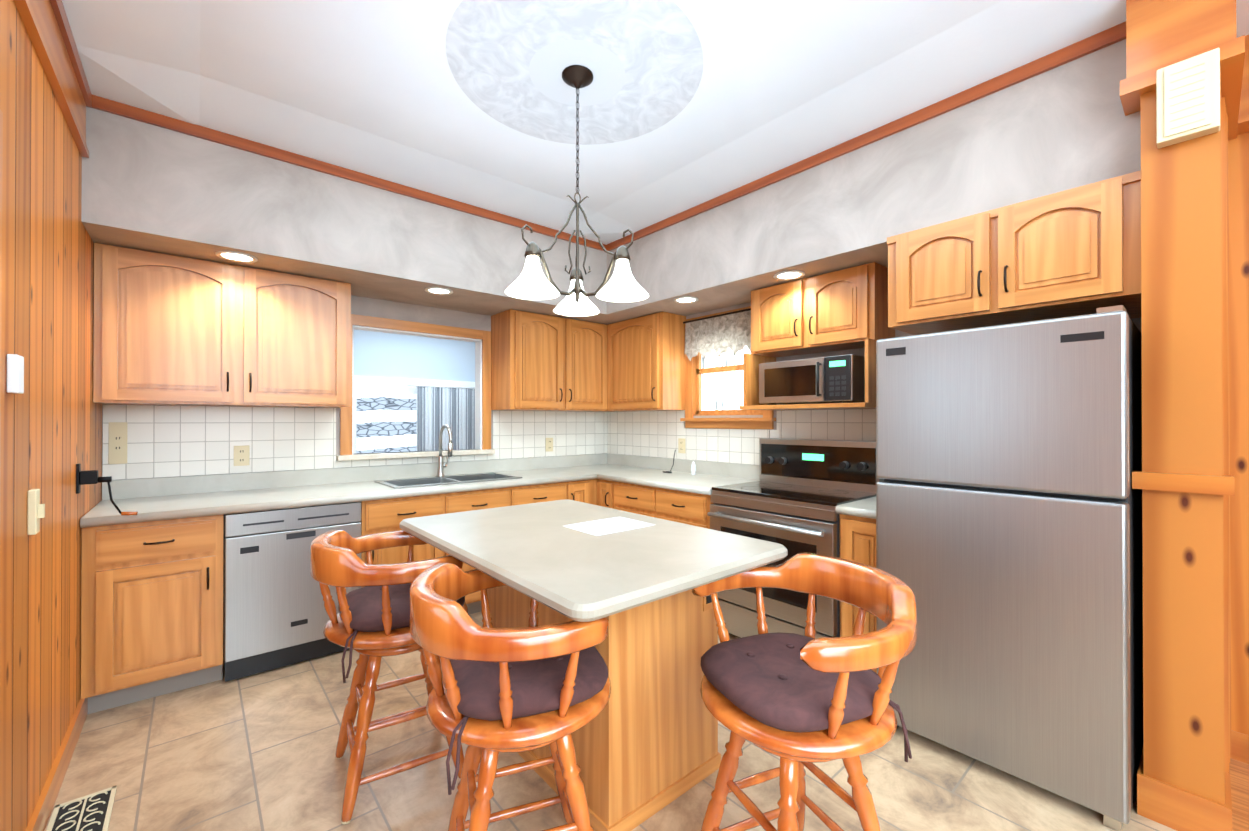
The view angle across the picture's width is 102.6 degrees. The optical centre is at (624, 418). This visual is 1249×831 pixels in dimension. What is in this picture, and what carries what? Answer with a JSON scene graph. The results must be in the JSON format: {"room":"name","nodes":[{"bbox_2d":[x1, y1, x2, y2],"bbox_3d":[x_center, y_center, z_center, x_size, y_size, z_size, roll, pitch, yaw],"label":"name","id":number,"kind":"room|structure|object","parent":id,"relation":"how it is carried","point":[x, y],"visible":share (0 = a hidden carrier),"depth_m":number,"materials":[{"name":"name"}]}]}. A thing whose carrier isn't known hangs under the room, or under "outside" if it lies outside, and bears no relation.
{"room":"kitchen","nodes":[
{"label":"kitchen","id":0,"kind":"room"},
{"bbox_2d":[0,0,101,830],"bbox_3d":[-0.980,-0.111,0.481,0.120,2.800,5.520,0,0,-41],"label":"wall","id":1,"kind":"structure","parent":0,"point":[51,426],"depth_m":1.57,"materials":[{"name":"brown wood"}]},
{"bbox_2d":[0,109,2,522],"bbox_3d":[-1.195,0.278,0.743,0.140,2.025,1.070,0,0,-41],"label":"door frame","id":2,"kind":"structure","parent":1,"relation":"attached to","point":[1,142],"depth_m":1.19,"materials":[{"name":"brown wood"}]},
{"bbox_2d":[6,354,23,393],"bbox_3d":[-1.602,-0.117,1.317,0.020,0.100,0.060,0,0,-41],"label":"light switch","id":3,"kind":"object","parent":1,"relation":"attached to","point":[15,363],"depth_m":1.30,"materials":[{"name":"white paint"}]},
{"bbox_2d":[27,489,44,534],"bbox_3d":[-1.735,0.275,1.478,0.030,0.130,0.044,0,0,-41],"label":"light switch","id":4,"kind":"object","parent":1,"relation":"attached to","point":[35,510],"depth_m":1.46,"materials":[{"name":"white paint"}]},
{"bbox_2d":[14,0,97,157],"bbox_3d":[-0.711,-1.255,0.289,0.030,0.277,4.870,0,0,-41],"label":"crown molding","id":5,"kind":"structure","parent":1,"relation":"attached to","point":[48,28],"depth_m":1.72,"materials":[{"name":"brown wood"}]},
{"bbox_2d":[25,698,87,830],"bbox_3d":[-1.940,1.245,1.700,0.015,0.100,1.350,0,0,-41],"label":"baseboard","id":6,"kind":"structure","parent":1,"relation":"attached to","point":[40,816],"depth_m":1.74,"materials":[{"name":"brown wood"}]},
{"bbox_2d":[76,464,137,515],"bbox_3d":[-2.186,0.303,2.119,0.181,0.233,0.044,0,0,-41],"label":"hanger","id":7,"kind":"object","parent":1,"relation":"attached to","point":[87,477],"visible":1,"depth_m":2.08,"materials":[{"name":"black metal"}]},
{"bbox_2d":[98,96,605,250],"bbox_3d":[-1.208,-1.354,3.059,2.760,0.052,0.018,0,0,-41],"label":"crown molding","id":8,"kind":"structure","parent":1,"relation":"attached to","point":[110,106],"depth_m":2.66,"materials":[{"name":"brown wood"}]},
{"bbox_2d":[102,295,605,479],"bbox_3d":[-1.487,-0.096,3.747,3.600,2.800,0.100,0,0,-41],"label":"wall","id":9,"kind":"structure","parent":0,"point":[371,307],"depth_m":3.62,"materials":[{"name":"tile"}]},
{"bbox_2d":[108,422,126,463],"bbox_3d":[-2.676,0.129,2.644,0.067,0.218,0.009,0,0,-41],"label":"electrical outlet plate","id":10,"kind":"object","parent":9,"relation":"attached to","point":[117,430],"depth_m":2.64,"materials":[{"name":"beige plastic"}]},
{"bbox_2d":[93,243,350,407],"bbox_3d":[-2.186,-0.453,2.827,1.092,0.757,0.384,0,0,-41],"label":"upper cabinet","id":11,"kind":"object","parent":9,"relation":"attached to","point":[173,330],"visible":1,"depth_m":2.64,"materials":[{"name":"brown wood"}]},
{"bbox_2d":[102,405,605,479],"bbox_3d":[-1.443,0.130,3.712,3.376,0.395,0.007,0,0,-41],"label":"tile backsplash","id":12,"kind":"structure","parent":9,"relation":"attached to","point":[168,441],"depth_m":3.06,"materials":[{"name":"white tile"}]},
{"bbox_2d":[234,445,249,465],"bbox_3d":[-2.281,0.220,2.982,0.075,0.120,0.009,0,0,-41],"label":"electrical outlet plate","id":13,"kind":"object","parent":12,"relation":"attached to","point":[241,455],"depth_m":2.98,"materials":[{"name":"beige plastic"}]},
{"bbox_2d":[546,438,552,451],"bbox_3d":[-0.656,0.227,4.375,0.075,0.120,0.009,0,0,-41],"label":"electrical outlet plate","id":14,"kind":"object","parent":12,"relation":"attached to","point":[549,441],"depth_m":4.37,"materials":[{"name":"beige plastic"}]},
{"bbox_2d":[336,314,494,460],"bbox_3d":[-1.504,-0.211,3.700,1.110,0.980,0.150,0,0,-41],"label":"window","id":15,"kind":"structure","parent":9,"relation":"in","point":[481,339],"depth_m":3.73,"materials":[{"name":"brown wood"}]},
{"bbox_2d":[354,375,474,453],"bbox_3d":[-2.408,0.052,6.137,1.730,1.067,0.029,0,0,-41],"label":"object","id":16,"kind":"structure","parent":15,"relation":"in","point":[384,414],"depth_m":5.83,"materials":[{"name":"white"}]},
{"bbox_2d":[407,384,474,450],"bbox_3d":[-2.178,0.180,6.236,1.010,1.172,0.050,0,0,-41],"label":"curtain","id":17,"kind":"object","parent":16,"relation":"hanging from","point":[439,407],"visible":0.58,"depth_m":6.20,"materials":[{"name":"fabric"}]},
{"bbox_2d":[491,309,619,411],"bbox_3d":[-0.495,-0.447,4.276,1.202,0.757,0.384,0,0,-41],"label":"upper cabinet","id":18,"kind":"object","parent":9,"relation":"attached to","point":[541,362],"visible":0.98,"depth_m":3.99,"materials":[{"name":"brown wood"}]},
{"bbox_2d":[354,329,474,381],"bbox_3d":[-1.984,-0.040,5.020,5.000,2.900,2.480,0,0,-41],"label":"window blind","id":19,"kind":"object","parent":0,"point":[379,354],"depth_m":6.03,"materials":[{"name":"grey paint"}]},
{"bbox_2d":[81,39,1140,324],"bbox_3d":[-0.269,-1.170,2.346,3.380,0.665,3.620,0,0,-41],"label":"wall","id":20,"kind":"structure","parent":0,"point":[175,193],"depth_m":2.51,"materials":[{"name":"paint"}]},
{"bbox_2d":[215,251,257,262],"bbox_3d":[-1.995,-0.832,2.578,0.175,0.008,0.175,0,0,4],"label":"recessed light","id":21,"kind":"object","parent":20,"relation":"in","point":[247,258],"depth_m":2.57,"materials":[{"name":"white"}]},
{"bbox_2d":[425,287,452,294],"bbox_3d":[-1.206,-0.829,3.254,0.175,0.008,0.175,0,0,4],"label":"recessed light","id":22,"kind":"object","parent":20,"relation":"in","point":[433,290],"depth_m":3.24,"materials":[{"name":"white"}]},
{"bbox_2d":[673,297,698,303],"bbox_3d":[0.430,-0.828,3.497,0.175,0.008,0.175,0,0,4],"label":"recessed light","id":23,"kind":"object","parent":20,"relation":"in","point":[684,300],"depth_m":3.49,"materials":[{"name":"white"}]},
{"bbox_2d":[773,271,804,279],"bbox_3d":[0.955,-0.830,2.906,0.175,0.008,0.175,0,0,4],"label":"recessed light","id":24,"kind":"object","parent":20,"relation":"in","point":[786,275],"depth_m":2.90,"materials":[{"name":"white"}]},
{"bbox_2d":[45,611,1248,830],"bbox_3d":[0.342,1.341,1.607,3.600,0.108,5.720,0,0,-41],"label":"floor","id":25,"kind":"structure","parent":0,"point":[257,751],"depth_m":1.80,"materials":[{"name":"tile"}]},
{"bbox_2d":[46,785,116,830],"bbox_3d":[-1.710,1.291,1.562,0.145,0.007,0.400,0,0,-41],"label":"floor vent","id":26,"kind":"object","parent":25,"relation":"in","point":[91,812],"visible":1,"depth_m":1.64,"materials":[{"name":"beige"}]},
{"bbox_2d":[81,514,223,713],"bbox_3d":[-2.323,0.883,2.506,0.473,0.832,0.684,0,0,-41],"label":"base cabinet","id":27,"kind":"object","parent":25,"relation":"on","point":[151,609],"visible":0.98,"depth_m":2.27,"materials":[{"name":"brown wood"}]},
{"bbox_2d":[223,502,360,681],"bbox_3d":[-1.919,0.885,2.868,0.605,0.830,0.646,0,0,-41],"label":"dishwasher","id":28,"kind":"object","parent":25,"relation":"on","point":[275,615],"visible":0.83,"depth_m":2.56,"materials":[{"name":"grey metal"}]},
{"bbox_2d":[310,530,467,823],"bbox_3d":[-0.853,0.862,1.853,0.526,0.876,0.583,0,0,-33],"label":"bar stool","id":29,"kind":"object","parent":25,"relation":"on","point":[369,621],"visible":0.73,"depth_m":1.69,"materials":[{"name":"brown wood"}]},
{"bbox_2d":[360,492,455,587],"bbox_3d":[-1.489,0.886,3.243,0.529,0.832,0.650,0,0,-41],"label":"base cabinet","id":30,"kind":"object","parent":25,"relation":"on","point":[383,515],"depth_m":2.96,"materials":[{"name":"brown wood"}]},
{"bbox_2d":[80,453,646,527],"bbox_3d":[-1.218,0.399,3.447,3.374,0.141,0.697,0,0,-41],"label":"countertop","id":31,"kind":"structure","parent":30,"relation":"on","point":[157,499],"depth_m":2.95,"materials":[{"name":"beige stone"}]},
{"bbox_2d":[436,425,452,476],"bbox_3d":[-1.263,0.231,3.577,0.100,0.376,0.231,0,0,-41],"label":"faucet","id":32,"kind":"object","parent":31,"relation":"on","point":[440,470],"visible":1,"depth_m":3.61,"materials":[{"name":"silver metal"}]},
{"bbox_2d":[374,472,521,488],"bbox_3d":[-1.211,0.518,3.484,0.864,0.200,0.459,0,0,-41],"label":"sink","id":33,"kind":"object","parent":31,"relation":"in","point":[434,480],"visible":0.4,"depth_m":3.50,"materials":[{"name":"silver metal"}]},
{"bbox_2d":[410,563,610,830],"bbox_3d":[-0.298,0.859,1.360,0.526,0.876,0.583,0,0,-21],"label":"bar stool","id":34,"kind":"object","parent":25,"relation":"on","point":[494,692],"visible":0.94,"depth_m":1.20,"materials":[{"name":"brown wood"}]},
{"bbox_2d":[456,481,575,614],"bbox_3d":[-0.986,0.888,3.674,1.043,0.832,0.650,0,0,-41],"label":"base cabinet","id":35,"kind":"object","parent":25,"relation":"on","point":[509,496],"depth_m":3.40,"materials":[{"name":"brown wood"}]},
{"bbox_2d":[576,480,591,503],"bbox_3d":[-0.583,0.890,4.019,0.277,0.832,0.650,0,0,-41],"label":"base cabinet","id":36,"kind":"object","parent":25,"relation":"on","point":[583,487],"depth_m":3.84,"materials":[{"name":"brown wood"}]},
{"bbox_2d":[592,479,597,504],"bbox_3d":[-0.234,0.891,4.318,0.744,0.832,0.650,0,0,-41],"label":"base cabinet","id":37,"kind":"object","parent":25,"relation":"on","point":[594,481],"depth_m":3.92,"materials":[{"name":"brown wood"}]},
{"bbox_2d":[487,587,720,830],"bbox_3d":[-0.133,0.880,2.025,0.536,0.833,0.887,0,0,-41],"label":"kitchen island","id":38,"kind":"object","parent":25,"relation":"on","point":[645,740],"depth_m":1.65,"materials":[{"name":"brown wood"}]},
{"bbox_2d":[400,499,787,621],"bbox_3d":[-0.198,0.440,1.873,0.860,0.040,1.320,0,0,-41],"label":"island countertop","id":39,"kind":"structure","parent":38,"relation":"on","point":[580,561],"depth_m":1.59,"materials":[{"name":"beige stone"}]},
{"bbox_2d":[597,479,713,528],"bbox_3d":[0.374,0.888,3.676,0.654,0.832,1.159,0,0,-41],"label":"base cabinet","id":40,"kind":"object","parent":25,"relation":"on","point":[690,508],"visible":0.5,"depth_m":3.42,"materials":[{"name":"brown wood"}]},
{"bbox_2d":[600,457,759,494],"bbox_3d":[0.401,0.399,3.657,0.643,0.141,1.091,0,0,-41],"label":"countertop","id":41,"kind":"structure","parent":40,"relation":"on","point":[645,471],"depth_m":3.75,"materials":[{"name":"beige stone"}]},
{"bbox_2d":[663,450,675,472],"bbox_3d":[0.383,0.342,4.021,0.179,0.174,0.099,0,0,-41],"label":"cord","id":42,"kind":"object","parent":41,"relation":"on","point":[671,468],"visible":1,"depth_m":4.02,"materials":[{"name":"black plastic"}]},
{"bbox_2d":[691,461,695,474],"bbox_3d":[0.527,0.378,3.824,0.040,0.102,0.039,0,0,-41],"label":"bottle","id":43,"kind":"object","parent":41,"relation":"on","point":[693,468],"depth_m":3.81,"materials":[{"name":"white paint"}]},
{"bbox_2d":[707,438,883,638],"bbox_3d":[0.983,0.716,2.916,0.687,1.170,0.784,0,0,-41],"label":"range","id":44,"kind":"object","parent":25,"relation":"on","point":[796,495],"visible":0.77,"depth_m":2.81,"materials":[{"name":"grey metal"}]},
{"bbox_2d":[692,552,916,830],"bbox_3d":[0.466,0.859,1.339,0.526,0.876,0.583,0,0,-23],"label":"bar stool","id":45,"kind":"object","parent":25,"relation":"on","point":[796,703],"visible":0.98,"depth_m":1.24,"materials":[{"name":"brown wood"}]},
{"bbox_2d":[840,514,876,672],"bbox_3d":[1.346,0.883,2.542,0.654,0.832,0.251,0,0,-41],"label":"base cabinet","id":46,"kind":"object","parent":25,"relation":"on","point":[857,539],"visible":0.08,"depth_m":2.39,"materials":[{"name":"brown wood"}]},
{"bbox_2d":[835,497,875,518],"bbox_3d":[1.351,0.394,2.549,0.643,0.141,0.251,0,0,-41],"label":"countertop","id":47,"kind":"structure","parent":46,"relation":"on","point":[866,508],"depth_m":2.40,"materials":[{"name":"beige stone"}]},
{"bbox_2d":[876,305,1142,830],"bbox_3d":[1.601,0.473,2.076,0.802,1.648,0.752,0,0,-41],"label":"fridge","id":48,"kind":"object","parent":25,"relation":"on","point":[1009,543],"visible":0.88,"depth_m":1.74,"materials":[{"name":"grey metal"}]},
{"bbox_2d":[62,0,1248,244],"bbox_3d":[0.342,-1.475,1.620,3.600,0.180,5.720,0,0,-41],"label":"ceiling","id":49,"kind":"structure","parent":0,"point":[684,104],"depth_m":2.09,"materials":[{"name":"paint"}]},
{"bbox_2d":[505,65,648,315],"bbox_3d":[-0.226,-0.958,2.057,0.531,0.950,0.566,0,0,-41],"label":"pendant chandelier","id":50,"kind":"object","parent":49,"relation":"hanging from","point":[531,282],"visible":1,"depth_m":2.05,"materials":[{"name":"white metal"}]},
{"bbox_2d":[606,21,1125,250],"bbox_3d":[0.817,-1.355,2.849,0.018,0.052,2.970,0,0,-41],"label":"crown molding","id":51,"kind":"structure","parent":49,"relation":"attached to","point":[1117,33],"depth_m":2.26,"materials":[{"name":"brown wood"}]},
{"bbox_2d":[609,302,1141,464],"bbox_3d":[1.671,-0.100,2.752,0.100,2.800,5.520,0,0,-41],"label":"wall","id":52,"kind":"structure","parent":0,"point":[1137,322],"depth_m":3.38,"materials":[{"name":"tile"}]},
{"bbox_2d":[607,312,685,410],"bbox_3d":[0.151,-0.447,4.196,0.324,0.757,0.688,0,0,-41],"label":"upper cabinet","id":53,"kind":"object","parent":52,"relation":"attached to","point":[645,363],"visible":1,"depth_m":4.00,"materials":[{"name":"brown wood"}]},
{"bbox_2d":[680,306,775,428],"bbox_3d":[0.779,-0.362,3.751,0.155,0.872,0.839,0,0,-41],"label":"window","id":54,"kind":"structure","parent":52,"relation":"in","point":[713,383],"depth_m":3.84,"materials":[{"name":"brown wood"}]},
{"bbox_2d":[683,308,750,360],"bbox_3d":[0.728,-0.616,3.708,0.027,0.325,0.795,0,0,-41],"label":"window valance","id":55,"kind":"object","parent":54,"relation":"attached to","point":[719,334],"visible":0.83,"depth_m":3.74,"materials":[{"name":"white fabric"}]},
{"bbox_2d":[606,409,875,464],"bbox_3d":[0.756,0.168,3.734,0.008,0.472,2.820,0,0,-41],"label":"tile backsplash","id":56,"kind":"structure","parent":52,"relation":"attached to","point":[638,433],"depth_m":3.78,"materials":[{"name":"white tile"}]},
{"bbox_2d":[678,438,684,452],"bbox_3d":[0.465,0.221,4.061,0.009,0.120,0.075,0,0,-41],"label":"electrical outlet plate","id":57,"kind":"object","parent":56,"relation":"attached to","point":[681,441],"depth_m":4.06,"materials":[{"name":"beige plastic"}]},
{"bbox_2d":[740,338,876,409],"bbox_3d":[1.131,-0.238,3.003,0.387,0.358,0.782,0,0,-41],"label":"shelf","id":58,"kind":"object","parent":52,"relation":"attached to","point":[751,362],"visible":0.64,"depth_m":2.93,"materials":[{"name":"brown wood"}]},
{"bbox_2d":[759,354,864,404],"bbox_3d":[1.125,-0.213,2.983,0.348,0.262,0.580,0,0,-41],"label":"microwave","id":59,"kind":"object","parent":58,"relation":"on","point":[834,379],"visible":0.94,"depth_m":2.84,"materials":[{"name":"silver metal"}]},
{"bbox_2d":[751,262,894,357],"bbox_3d":[1.155,-0.625,3.025,0.324,0.412,0.782,0,0,-41],"label":"upper cabinet","id":60,"kind":"object","parent":52,"relation":"attached to","point":[844,309],"visible":1,"depth_m":2.88,"materials":[{"name":"brown wood"}]},
{"bbox_2d":[887,170,1140,334],"bbox_3d":[1.681,-0.629,2.173,0.634,0.412,0.817,0,0,-41],"label":"upper cabinet","id":61,"kind":"object","parent":52,"relation":"attached to","point":[1076,251],"visible":1,"depth_m":1.94,"materials":[{"name":"brown wood"}]},
{"bbox_2d":[1228,132,1248,734],"bbox_3d":[2.861,0.053,1.275,0.011,2.260,1.728,0,0,-41],"label":"panelling","id":62,"kind":"object","parent":52,"relation":"attached to","point":[1238,181],"depth_m":1.89,"materials":[{"name":"brown wood"}]},
{"bbox_2d":[1230,730,1248,763],"bbox_3d":[2.860,1.238,1.269,0.015,0.110,1.730,0,0,-41],"label":"baseboard","id":63,"kind":"structure","parent":52,"relation":"attached to","point":[1239,741],"depth_m":1.89,"materials":[{"name":"brown wood"}]},
{"bbox_2d":[1120,0,1244,830],"bbox_3d":[1.984,-0.105,1.776,0.695,2.800,0.260,0,0,-41],"label":"partition column","id":64,"kind":"structure","parent":0,"point":[1184,480],"depth_m":1.58,"materials":[{"name":"brown wood"}]},
{"bbox_2d":[1156,48,1219,147],"bbox_3d":[1.743,-0.988,1.550,0.058,0.235,0.130,0,0,-41],"label":"box","id":65,"kind":"object","parent":64,"relation":"attached to","point":[1187,99],"visible":1,"depth_m":1.53,"materials":[{"name":"beige plastic"}]},
{"bbox_2d":[1237,35,1248,134],"bbox_3d":[2.831,-1.292,1.226,0.129,0.430,1.684,0,0,-41],"label":"header beam","id":66,"kind":"structure","parent":0,"point":[1243,123],"depth_m":1.81,"materials":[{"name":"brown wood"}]}
]}

